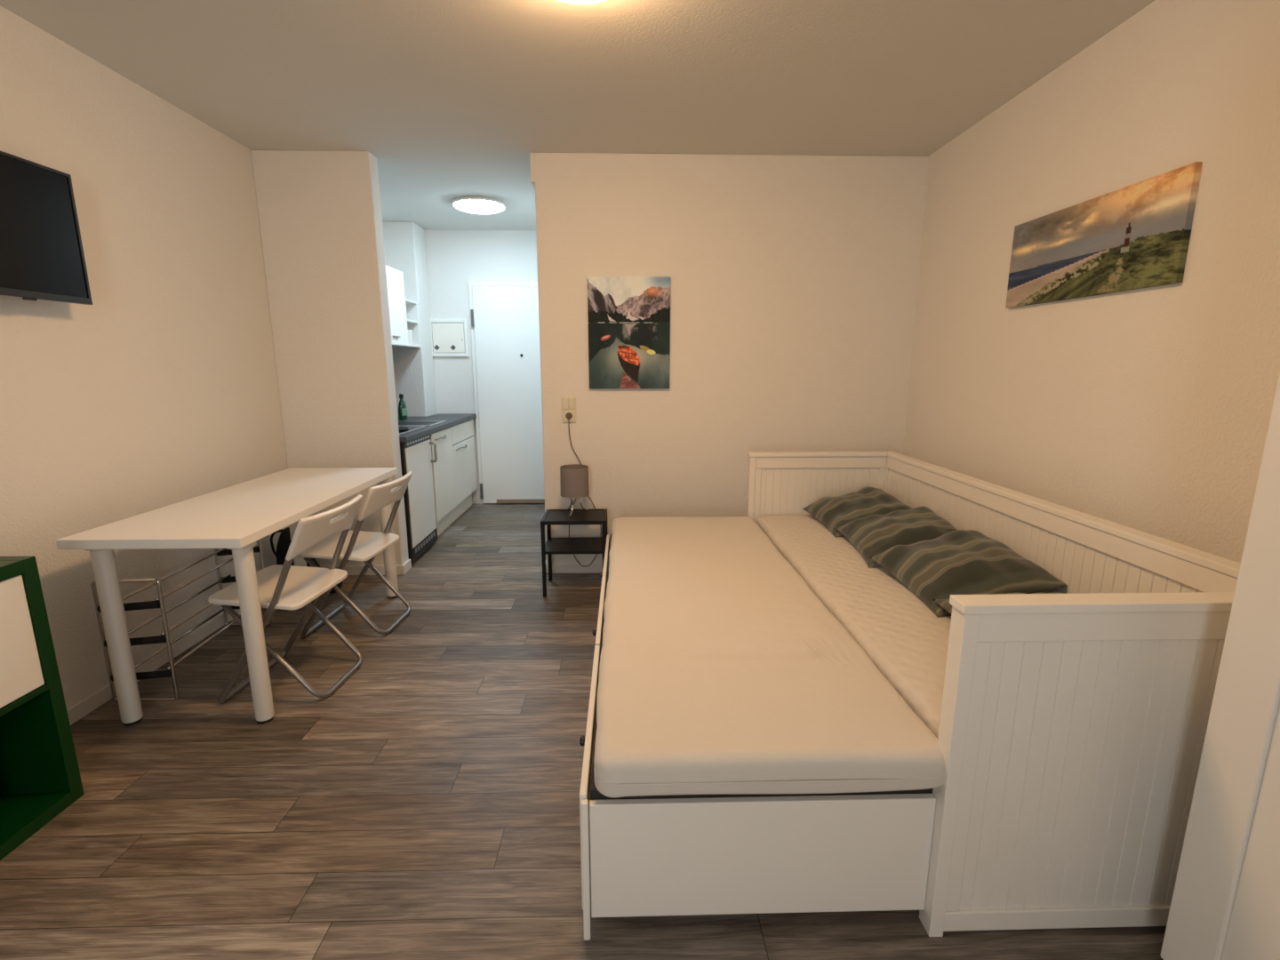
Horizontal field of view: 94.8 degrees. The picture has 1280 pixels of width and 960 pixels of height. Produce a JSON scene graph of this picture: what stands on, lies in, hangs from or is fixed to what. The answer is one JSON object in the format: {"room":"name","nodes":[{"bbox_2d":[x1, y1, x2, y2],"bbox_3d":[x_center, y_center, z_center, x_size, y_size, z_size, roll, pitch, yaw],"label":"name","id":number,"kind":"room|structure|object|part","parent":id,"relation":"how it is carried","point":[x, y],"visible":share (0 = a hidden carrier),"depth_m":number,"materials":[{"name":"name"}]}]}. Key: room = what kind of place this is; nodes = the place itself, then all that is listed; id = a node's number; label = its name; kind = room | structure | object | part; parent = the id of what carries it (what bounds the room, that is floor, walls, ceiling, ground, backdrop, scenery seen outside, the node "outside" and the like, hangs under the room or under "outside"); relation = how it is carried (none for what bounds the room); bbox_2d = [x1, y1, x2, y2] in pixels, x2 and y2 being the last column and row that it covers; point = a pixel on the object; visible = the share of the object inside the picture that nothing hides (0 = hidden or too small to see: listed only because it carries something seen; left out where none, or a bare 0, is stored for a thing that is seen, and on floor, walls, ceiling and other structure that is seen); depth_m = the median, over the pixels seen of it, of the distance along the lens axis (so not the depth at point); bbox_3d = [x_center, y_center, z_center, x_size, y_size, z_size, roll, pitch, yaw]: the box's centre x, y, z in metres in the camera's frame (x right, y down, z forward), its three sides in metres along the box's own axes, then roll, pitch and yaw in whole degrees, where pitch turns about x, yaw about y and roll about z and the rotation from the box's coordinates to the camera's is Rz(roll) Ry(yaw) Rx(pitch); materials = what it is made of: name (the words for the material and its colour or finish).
{"room":"studio apartment","nodes":[
{"label":"studio apartment","id":0,"kind":"room"},
{"bbox_2d":[0,5,289,709],"bbox_3d":[-2.179,-0.344,2.169,0.120,2.495,6.840,0,11,-1],"label":"wall","id":1,"kind":"structure","parent":0,"point":[162,390],"depth_m":2.44,"materials":[{"name":"white paint"}]},
{"bbox_2d":[0,150,92,304],"bbox_3d":[-2.060,-0.790,1.770,0.102,0.452,0.733,0,11,-1],"label":"television","id":2,"kind":"object","parent":1,"relation":"attached to","point":[42,255],"visible":1,"depth_m":1.98,"materials":[{"name":"black"}]},
{"bbox_2d":[66,608,240,725],"bbox_3d":[-2.087,1.017,1.443,0.014,0.062,4.650,0,11,-1],"label":"baseboard","id":3,"kind":"structure","parent":1,"relation":"attached to","point":[80,709],"depth_m":2.57,"materials":[{"name":"white wood"}]},
{"bbox_2d":[385,264,407,346],"bbox_3d":[-2.015,-1.304,4.403,0.323,0.575,0.643,0,11,-1],"label":"upper cabinet","id":4,"kind":"object","parent":1,"relation":"attached to","point":[395,277],"visible":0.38,"depth_m":4.54,"materials":[{"name":"white"}]},
{"bbox_2d":[392,298,420,347],"bbox_3d":[-2.037,-1.297,4.886,0.303,0.375,0.298,0,11,-1],"label":"open shelf","id":5,"kind":"object","parent":1,"relation":"attached to","point":[411,306],"visible":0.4,"depth_m":5.00,"materials":[{"name":"white"}]},
{"bbox_2d":[408,329,413,344],"bbox_3d":[-1.962,-1.195,4.934,0.110,0.124,0.110,0,11,-1],"label":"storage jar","id":6,"kind":"object","parent":5,"relation":"on","point":[410,332],"visible":0.24,"depth_m":4.91,"materials":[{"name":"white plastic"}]},
{"bbox_3d":[-2.041,-1.324,5.024,0.303,0.375,0.016,0,11,-1],"label":"panel","id":7,"kind":"part","parent":5,"relation":"part of","materials":[{"name":"white"}]},
{"bbox_2d":[382,221,436,416],"bbox_3d":[-2.044,-0.948,5.265,0.314,2.495,0.300,0,11,-1],"label":"wall","id":8,"kind":"structure","parent":0,"point":[404,242],"depth_m":5.09,"materials":[{"name":"white paint"}]},
{"bbox_2d":[424,229,537,503],"bbox_3d":[-1.367,-0.992,5.488,1.679,2.495,0.120,0,11,-1],"label":"wall","id":9,"kind":"structure","parent":0,"point":[455,258],"depth_m":5.26,"materials":[{"name":"white paint"}]},
{"bbox_2d":[430,319,469,356],"bbox_3d":[-1.737,-1.289,5.345,0.350,0.330,0.028,0,11,-1],"label":"box","id":10,"kind":"object","parent":9,"relation":"attached to","point":[448,339],"visible":0.94,"depth_m":5.34,"materials":[{"name":"white metal"}]},
{"bbox_2d":[468,281,544,503],"bbox_3d":[-1.096,-0.770,5.447,0.867,2.035,0.056,0,11,-1],"label":"door","id":11,"kind":"structure","parent":9,"relation":"in","point":[505,322],"depth_m":5.42,"materials":[{"name":"white wood"}]},
{"bbox_2d":[0,0,1155,230],"bbox_3d":[-0.219,-1.627,1.970,4.042,0.100,6.840,0,11,-1],"label":"ceiling","id":12,"kind":"structure","parent":0,"point":[452,100],"depth_m":2.37,"materials":[{"name":"white paint"}]},
{"bbox_2d":[451,195,505,214],"bbox_3d":[-1.180,-2.012,4.326,0.384,0.046,0.384,0,11,-1],"label":"ceiling lamp","id":13,"kind":"object","parent":12,"relation":"attached to","point":[469,204],"visible":1,"depth_m":4.24,"materials":[{"name":"white plastic"}]},
{"bbox_2d":[454,200,503,214],"bbox_3d":[-1.180,-2.000,4.328,0.348,0.020,0.348,0,11,-1],"label":"diffuser","id":14,"kind":"object","parent":13,"relation":"attached to","point":[474,206],"depth_m":4.26,"materials":[{"name":"white plastic"}]},
{"bbox_2d":[558,0,604,3],"bbox_3d":[-0.180,-1.470,1.670,0.368,0.094,0.368,0,11,-1],"label":"ceiling lamp","id":15,"kind":"object","parent":12,"relation":"attached to","point":[565,1],"visible":1,"depth_m":1.80,"materials":[{"name":"white"}]},
{"bbox_2d":[0,503,1166,959],"bbox_3d":[-0.219,0.861,2.455,3.802,0.020,6.600,0,11,-1],"label":"floor","id":16,"kind":"structure","parent":0,"point":[425,807],"depth_m":1.71,"materials":[{"name":"plastic"}]},
{"bbox_2d":[0,556,84,860],"bbox_3d":[-1.894,0.670,1.366,0.364,0.772,0.777,0,11,-1],"label":"cube shelf","id":17,"kind":"object","parent":16,"relation":"on","point":[40,778],"visible":1,"depth_m":1.72,"materials":[{"name":"green paint"}]},
{"bbox_3d":[-1.894,0.310,1.295,0.364,0.038,0.701,0,11,-1],"label":"panel","id":18,"kind":"part","parent":17,"relation":"part of","materials":[{"name":"green paint"}]},
{"bbox_3d":[-1.732,0.460,1.512,0.018,0.334,0.336,0,11,-1],"label":"door","id":19,"kind":"part","parent":17,"relation":"part of","materials":[{"name":"white laminate"}]},
{"bbox_3d":[-1.894,1.030,1.436,0.364,0.038,0.701,0,11,-1],"label":"panel","id":20,"kind":"part","parent":17,"relation":"part of","materials":[{"name":"green paint"}]},
{"bbox_2d":[90,538,271,701],"bbox_3d":[-1.972,0.560,2.622,0.273,0.511,0.713,0,11,-1],"label":"shoe rack","id":21,"kind":"object","parent":16,"relation":"on","point":[164,637],"visible":0.66,"depth_m":2.32,"materials":[{"name":"silver metal"}]},
{"bbox_3d":[-1.955,0.626,2.284,0.257,0.511,0.013,0,11,-1],"label":"frame","id":22,"kind":"part","parent":21,"relation":"part of","materials":[{"name":"silver metal"}]},
{"bbox_3d":[-2.034,0.404,2.590,0.012,0.012,0.689,-1,11,-4],"label":"rail","id":23,"kind":"part","parent":21,"relation":"part of","materials":[{"name":"silver metal"}]},
{"bbox_3d":[-2.034,0.544,2.617,0.012,0.012,0.689,-1,11,-4],"label":"rail","id":24,"kind":"part","parent":21,"relation":"part of","materials":[{"name":"silver metal"}]},
{"bbox_3d":[-2.034,0.686,2.645,0.012,0.012,0.689,-1,11,-4],"label":"rail","id":25,"kind":"part","parent":21,"relation":"part of","materials":[{"name":"silver metal"}]},
{"bbox_3d":[-1.879,0.534,2.619,0.012,0.012,0.689,-1,11,-5],"label":"rail","id":26,"kind":"part","parent":21,"relation":"part of","materials":[{"name":"silver metal"}]},
{"bbox_3d":[-1.879,0.676,2.647,0.012,0.012,0.689,-1,11,-5],"label":"rail","id":27,"kind":"part","parent":21,"relation":"part of","materials":[{"name":"silver metal"}]},
{"bbox_3d":[-1.879,0.393,2.592,0.012,0.012,0.689,-1,11,-5],"label":"rail","id":28,"kind":"part","parent":21,"relation":"part of","materials":[{"name":"silver metal"}]},
{"bbox_3d":[-2.000,0.494,2.959,0.236,0.511,0.013,0,11,-1],"label":"frame","id":29,"kind":"part","parent":21,"relation":"part of","materials":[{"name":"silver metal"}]},
{"bbox_2d":[56,467,398,726],"bbox_3d":[-1.659,0.425,2.718,0.603,0.735,1.393,0,11,-1],"label":"table","id":30,"kind":"object","parent":16,"relation":"on","point":[234,517],"visible":0.84,"depth_m":2.15,"materials":[{"name":"white laminate"}]},
{"bbox_3d":[-1.890,0.552,2.127,0.088,0.688,0.088,0,11,-1],"label":"leg","id":31,"kind":"part","parent":30,"relation":"part of","materials":[{"name":"white metal"}]},
{"bbox_3d":[-1.404,0.549,2.139,0.088,0.688,0.088,0,11,-1],"label":"leg","id":32,"kind":"part","parent":30,"relation":"part of","materials":[{"name":"white metal"}]},
{"bbox_3d":[-1.921,0.323,3.300,0.088,0.688,0.088,0,11,-1],"label":"leg","id":33,"kind":"part","parent":30,"relation":"part of","materials":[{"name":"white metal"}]},
{"bbox_3d":[-1.419,0.321,3.312,0.088,0.688,0.088,0,11,-1],"label":"leg","id":34,"kind":"part","parent":30,"relation":"part of","materials":[{"name":"white metal"}]},
{"bbox_2d":[208,494,362,703],"bbox_3d":[-1.410,0.472,2.413,0.468,0.761,0.428,0,11,2],"label":"folding chair","id":35,"kind":"object","parent":16,"relation":"on","point":[288,587],"visible":0.94,"depth_m":2.33,"materials":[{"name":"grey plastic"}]},
{"bbox_3d":[-1.460,0.434,2.407,0.355,0.049,0.400,0,11,2],"label":"seat","id":36,"kind":"part","parent":35,"relation":"part of","materials":[{"name":"white plastic"}]},
{"bbox_3d":[-1.413,0.640,2.446,0.363,0.413,0.350,0,11,2],"label":"frame","id":37,"kind":"part","parent":35,"relation":"part of","materials":[{"name":"grey metal"}]},
{"bbox_3d":[-1.234,0.178,2.347,0.115,0.159,0.428,0,11,2],"label":"backrest","id":38,"kind":"part","parent":35,"relation":"part of","materials":[{"name":"white plastic"}]},
{"bbox_2d":[270,527,342,592],"bbox_3d":[-1.928,0.460,3.420,0.324,0.393,0.211,0,11,-1],"label":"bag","id":39,"kind":"object","parent":16,"relation":"on","point":[284,542],"visible":0.34,"depth_m":3.33,"materials":[{"name":"black fabric"}]},
{"bbox_2d":[296,471,412,638],"bbox_3d":[-1.409,0.365,2.962,0.468,0.761,0.428,0,11,2],"label":"folding chair","id":40,"kind":"object","parent":16,"relation":"on","point":[359,546],"visible":0.86,"depth_m":2.87,"materials":[{"name":"white plastic"}]},
{"bbox_3d":[-1.458,0.327,2.957,0.355,0.049,0.400,0,11,2],"label":"seat","id":41,"kind":"part","parent":40,"relation":"part of","materials":[{"name":"white plastic"}]},
{"bbox_3d":[-1.412,0.533,2.995,0.363,0.413,0.350,0,11,2],"label":"frame","id":42,"kind":"part","parent":40,"relation":"part of","materials":[{"name":"grey metal"}]},
{"bbox_3d":[-1.232,0.071,2.897,0.115,0.159,0.428,0,11,2],"label":"backrest","id":43,"kind":"part","parent":40,"relation":"part of","materials":[{"name":"white plastic"}]},
{"bbox_2d":[400,433,437,563],"bbox_3d":[-1.806,0.108,4.065,0.695,0.802,0.538,0,11,-1],"label":"refrigerator","id":44,"kind":"object","parent":16,"relation":"on","point":[416,454],"visible":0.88,"depth_m":4.02,"materials":[{"name":"white plastic"}]},
{"bbox_3d":[-1.486,-0.200,4.238,0.045,0.148,0.017,0,11,-1],"label":"handle","id":45,"kind":"part","parent":44,"relation":"part of","materials":[{"name":"silver metal"}]},
{"bbox_2d":[430,426,455,535],"bbox_3d":[-1.825,0.016,4.580,0.684,0.825,0.505,0,11,-1],"label":"base cabinet","id":46,"kind":"object","parent":16,"relation":"on","point":[443,468],"visible":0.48,"depth_m":4.57,"materials":[{"name":"white wood"}]},
{"bbox_2d":[449,418,477,524],"bbox_3d":[-1.840,-0.100,5.176,0.684,0.825,0.710,0,11,-1],"label":"base cabinet","id":47,"kind":"object","parent":16,"relation":"on","point":[463,442],"visible":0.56,"depth_m":5.14,"materials":[{"name":"white wood"}]},
{"bbox_2d":[397,413,476,442],"bbox_3d":[-1.836,-0.426,4.593,0.678,0.036,1.820,0,11,-1],"label":"countertop","id":48,"kind":"structure","parent":47,"relation":"on","point":[452,419],"depth_m":4.81,"materials":[{"name":"grey laminate"}]},
{"bbox_2d":[398,393,407,420],"bbox_3d":[-1.961,-0.603,4.855,0.064,0.210,0.100,0,11,-1],"label":"bottle","id":49,"kind":"object","parent":48,"relation":"on","point":[402,408],"visible":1,"depth_m":4.83,"materials":[{"name":"green glass"}]},
{"bbox_2d":[398,425,425,434],"bbox_3d":[-1.799,-0.345,4.028,0.490,0.020,0.530,0,11,-1],"label":"cooktop","id":50,"kind":"object","parent":48,"relation":"in","point":[403,429],"visible":0.23,"depth_m":4.06,"materials":[{"name":"silver metal"}]},
{"bbox_3d":[-1.674,-0.346,4.016,0.180,0.012,0.180,0,11,-1],"label":"hot plate","id":51,"kind":"part","parent":50,"relation":"part of","materials":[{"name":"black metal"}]},
{"bbox_2d":[398,420,447,426],"bbox_3d":[-1.795,-0.433,4.516,0.505,0.006,0.400,0,11,-1],"label":"sink","id":52,"kind":"object","parent":48,"relation":"in","point":[428,423],"visible":0.5,"depth_m":4.59,"materials":[{"name":"silver metal"}]},
{"bbox_2d":[398,421,439,424],"bbox_3d":[-1.795,-0.431,4.516,0.445,0.002,0.340,0,11,-1],"label":"basin","id":53,"kind":"object","parent":52,"relation":"in","point":[399,422],"depth_m":4.59,"materials":[{"name":"grey metal"}]},
{"bbox_3d":[-1.542,-0.423,5.121,0.019,0.150,0.710,0,11,-1],"label":"drawer","id":54,"kind":"part","parent":47,"relation":"part of","materials":[{"name":"white wood"}]},
{"bbox_3d":[-1.542,-0.096,5.184,0.019,0.503,0.710,0,11,-1],"label":"door","id":55,"kind":"part","parent":47,"relation":"part of","materials":[{"name":"white wood"}]},
{"bbox_2d":[540,508,607,597],"bbox_3d":[-0.378,0.423,3.473,0.364,0.450,0.282,0,11,-1],"label":"bedside table","id":56,"kind":"object","parent":16,"relation":"on","point":[582,545],"visible":0.87,"depth_m":3.39,"materials":[{"name":"black metal"}]},
{"bbox_3d":[-0.546,0.449,3.340,0.021,0.450,0.021,0,11,-1],"label":"leg","id":57,"kind":"part","parent":56,"relation":"part of","materials":[{"name":"black metal"}]},
{"bbox_3d":[-0.553,0.399,3.596,0.021,0.450,0.021,0,11,-1],"label":"leg","id":58,"kind":"part","parent":56,"relation":"part of","materials":[{"name":"black metal"}]},
{"bbox_2d":[544,536,602,554],"bbox_3d":[-0.378,0.385,3.465,0.360,0.017,0.278,0,11,-1],"label":"shelf","id":59,"kind":"object","parent":56,"relation":"attached to","point":[582,545],"depth_m":3.43,"materials":[{"name":"black metal"}]},
{"bbox_2d":[560,414,601,567],"bbox_3d":[-0.353,0.102,3.525,0.230,0.970,0.294,0,11,-1],"label":"table lamp","id":60,"kind":"object","parent":56,"relation":"on","point":[573,477],"visible":0.91,"depth_m":3.39,"materials":[{"name":"grey fabric"}]},
{"bbox_3d":[-0.396,0.133,3.420,0.008,0.143,0.078,3,11,13],"label":"leg","id":61,"kind":"part","parent":60,"relation":"part of","materials":[{"name":"silver metal"}]},
{"bbox_3d":[-0.383,0.005,3.446,0.166,0.169,0.166,0,11,-1],"label":"lamp shade","id":62,"kind":"part","parent":60,"relation":"part of","materials":[{"name":"grey fabric"}]},
{"bbox_3d":[-0.203,0.447,3.349,0.021,0.450,0.021,0,11,-1],"label":"leg","id":63,"kind":"part","parent":56,"relation":"part of","materials":[{"name":"black metal"}]},
{"bbox_3d":[-0.210,0.397,3.605,0.021,0.450,0.021,0,11,-1],"label":"leg","id":64,"kind":"part","parent":56,"relation":"part of","materials":[{"name":"black metal"}]},
{"bbox_2d":[579,451,1240,940],"bbox_3d":[0.643,0.452,2.354,1.664,0.822,2.179,0,11,-1],"label":"daybed","id":65,"kind":"object","parent":16,"relation":"on","point":[1072,730],"visible":0.55,"depth_m":1.34,"materials":[{"name":"white paint"}]},
{"bbox_3d":[-0.158,0.743,1.676,0.027,0.028,0.028,0,11,-1],"label":"knob","id":66,"kind":"part","parent":65,"relation":"part of","materials":[{"name":"black plastic"}]},
{"bbox_3d":[-0.122,0.885,1.333,0.016,0.362,0.015,0,11,-1],"label":"leg","id":67,"kind":"part","parent":65,"relation":"part of","materials":[{"name":"white paint"}]},
{"bbox_3d":[-0.141,0.696,2.336,0.005,0.230,1.974,0,11,-1],"label":"rail","id":68,"kind":"part","parent":65,"relation":"part of","materials":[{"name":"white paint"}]},
{"bbox_3d":[-0.135,0.779,1.684,0.017,0.307,0.711,0,11,-1],"label":"drawer","id":69,"kind":"part","parent":65,"relation":"part of","materials":[{"name":"white paint"}]},
{"bbox_3d":[-0.153,0.646,2.365,0.017,0.307,0.658,0,11,-1],"label":"drawer","id":70,"kind":"part","parent":65,"relation":"part of","materials":[{"name":"white paint"}]},
{"bbox_3d":[-0.170,0.519,3.016,0.017,0.307,0.648,0,11,-1],"label":"drawer","id":71,"kind":"part","parent":65,"relation":"part of","materials":[{"name":"white paint"}]},
{"bbox_3d":[0.632,0.260,3.396,0.032,0.800,0.052,0,11,-1],"label":"post","id":72,"kind":"part","parent":65,"relation":"part of","materials":[{"name":"white paint"}]},
{"bbox_3d":[0.278,0.867,1.358,0.784,0.299,0.018,0,11,-1],"label":"panel","id":73,"kind":"part","parent":65,"relation":"part of","materials":[{"name":"white paint"}]},
{"bbox_2d":[593,516,944,797],"bbox_3d":[0.267,0.452,2.313,0.808,0.116,2.104,0,11,-1],"label":"mattress","id":74,"kind":"object","parent":65,"relation":"on","point":[722,671],"visible":0.99,"depth_m":1.56,"materials":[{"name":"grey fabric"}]},
{"bbox_3d":[1.020,0.259,3.406,0.671,0.672,0.028,0,11,-1],"label":"panel","id":75,"kind":"part","parent":65,"relation":"part of","materials":[{"name":"white paint"}]},
{"bbox_3d":[1.020,-0.103,3.335,0.743,0.066,0.044,0,11,-1],"label":"rail","id":76,"kind":"part","parent":65,"relation":"part of","materials":[{"name":"white paint"}]},
{"bbox_2d":[756,514,951,737],"bbox_3d":[1.044,0.441,2.365,0.751,0.118,2.060,0,11,-1],"label":"mattress","id":77,"kind":"object","parent":65,"relation":"on","point":[901,636],"visible":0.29,"depth_m":2.05,"materials":[{"name":"grey fabric"}]},
{"bbox_2d":[801,486,912,536],"bbox_3d":[1.159,0.156,3.108,0.448,0.190,0.466,-1,11,-5],"label":"cushion","id":78,"kind":"object","parent":77,"relation":"on","point":[833,512],"visible":0.73,"depth_m":3.03,"materials":[{"name":"green fabric"}]},
{"bbox_2d":[835,506,957,567],"bbox_3d":[1.184,0.242,2.662,0.448,0.196,0.477,0,11,1],"label":"cushion","id":79,"kind":"object","parent":77,"relation":"on","point":[872,535],"visible":0.73,"depth_m":2.60,"materials":[{"name":"green fabric"}]},
{"bbox_2d":[870,529,1067,617],"bbox_3d":[1.202,0.326,2.215,0.450,0.205,0.512,-1,11,-5],"label":"cushion","id":80,"kind":"object","parent":77,"relation":"on","point":[959,562],"visible":0.84,"depth_m":2.10,"materials":[{"name":"green fabric"}]},
{"bbox_2d":[932,592,1063,614],"bbox_3d":[1.208,0.441,1.774,0.429,0.113,0.471,0,11,1],"label":"cushion","id":81,"kind":"object","parent":77,"relation":"on","point":[945,604],"visible":0.06,"depth_m":1.95,"materials":[{"name":"green fabric"}]},
{"bbox_3d":[1.408,0.256,3.416,0.032,0.800,0.052,0,11,-1],"label":"post","id":82,"kind":"part","parent":65,"relation":"part of","materials":[{"name":"white paint"}]},
{"bbox_3d":[0.687,0.665,1.317,0.032,0.800,0.052,0,11,-1],"label":"post","id":83,"kind":"part","parent":65,"relation":"part of","materials":[{"name":"white paint"}]},
{"bbox_3d":[1.445,0.343,2.354,0.028,0.434,2.065,0,11,-1],"label":"panel","id":84,"kind":"part","parent":65,"relation":"part of","materials":[{"name":"white paint"}]},
{"bbox_3d":[1.075,1.021,1.397,0.743,0.052,0.044,0,11,-1],"label":"rail","id":85,"kind":"part","parent":65,"relation":"part of","materials":[{"name":"white paint"}]},
{"bbox_3d":[1.445,0.098,2.306,0.050,0.066,2.065,0,11,-1],"label":"rail","id":86,"kind":"part","parent":65,"relation":"part of","materials":[{"name":"white paint"}]},
{"bbox_3d":[1.075,0.665,1.327,0.671,0.672,0.028,0,11,-1],"label":"panel","id":87,"kind":"part","parent":65,"relation":"part of","materials":[{"name":"white paint"}]},
{"bbox_3d":[1.075,0.303,1.256,0.743,0.066,0.044,0,11,-1],"label":"rail","id":88,"kind":"part","parent":65,"relation":"part of","materials":[{"name":"white paint"}]},
{"bbox_2d":[1160,372,1279,959],"bbox_3d":[1.423,0.191,0.486,0.603,2.050,1.208,0,11,-1],"label":"wardrobe","id":89,"kind":"object","parent":16,"relation":"on","point":[1225,905],"visible":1,"depth_m":1.08,"materials":[{"name":"white paint"}]},
{"bbox_3d":[1.129,0.114,0.695,0.012,1.980,0.546,0,11,-1],"label":"door","id":90,"kind":"part","parent":89,"relation":"part of","materials":[{"name":"white paint"}]},
{"bbox_2d":[250,150,928,565],"bbox_3d":[-0.195,-0.624,3.603,3.922,2.495,0.120,0,11,-1],"label":"wall","id":91,"kind":"structure","parent":0,"point":[794,278],"depth_m":3.48,"materials":[{"name":"white paint"}]},
{"bbox_2d":[320,559,411,575],"bbox_3d":[-1.819,0.560,3.785,0.646,0.062,0.134,0,11,-1],"label":"baseboard","id":92,"kind":"structure","parent":91,"relation":"attached to","point":[351,570],"depth_m":3.72,"materials":[{"name":"white"}]},
{"bbox_2d":[529,152,535,188],"bbox_3d":[-0.607,-1.770,3.369,0.023,0.155,0.118,0,11,-1],"label":"trim","id":93,"kind":"structure","parent":91,"relation":"attached to","point":[532,155],"depth_m":3.31,"materials":[{"name":"white paint"}]},
{"bbox_2d":[561,397,575,422],"bbox_3d":[-0.430,-0.424,3.566,0.086,0.152,0.017,0,11,-1],"label":"wall switch","id":94,"kind":"object","parent":91,"relation":"attached to","point":[568,404],"visible":1,"depth_m":3.56,"materials":[{"name":"beige plastic"}]},
{"bbox_2d":[563,409,575,421],"bbox_3d":[-0.430,-0.390,3.570,0.068,0.068,0.004,0,11,-1],"label":"socket","id":95,"kind":"object","parent":94,"relation":"attached to","point":[565,412],"depth_m":3.57,"materials":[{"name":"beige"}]},
{"bbox_2d":[546,563,602,573],"bbox_3d":[0.519,0.560,3.785,2.229,0.062,0.014,0,11,-1],"label":"baseboard","id":96,"kind":"structure","parent":91,"relation":"attached to","point":[556,568],"depth_m":3.75,"materials":[{"name":"white wood"}]},
{"bbox_2d":[587,276,670,388],"bbox_3d":[-0.065,-0.866,3.488,0.482,0.643,0.020,0,11,-1],"label":"picture","id":97,"kind":"object","parent":91,"relation":"attached to","point":[628,317],"visible":1,"depth_m":3.48},
{"bbox_2d":[903,0,1279,562],"bbox_3d":[1.767,-0.175,1.302,0.120,2.495,4.870,0,11,-1],"label":"wall","id":98,"kind":"structure","parent":0,"point":[1148,410],"depth_m":2.04,"materials":[{"name":"white paint"}]},
{"bbox_2d":[1005,161,1202,308],"bbox_3d":[1.669,-0.865,2.212,0.022,0.346,0.837,0,11,-1],"label":"picture","id":99,"kind":"object","parent":98,"relation":"attached to","point":[1137,236],"visible":1,"depth_m":2.08}
]}

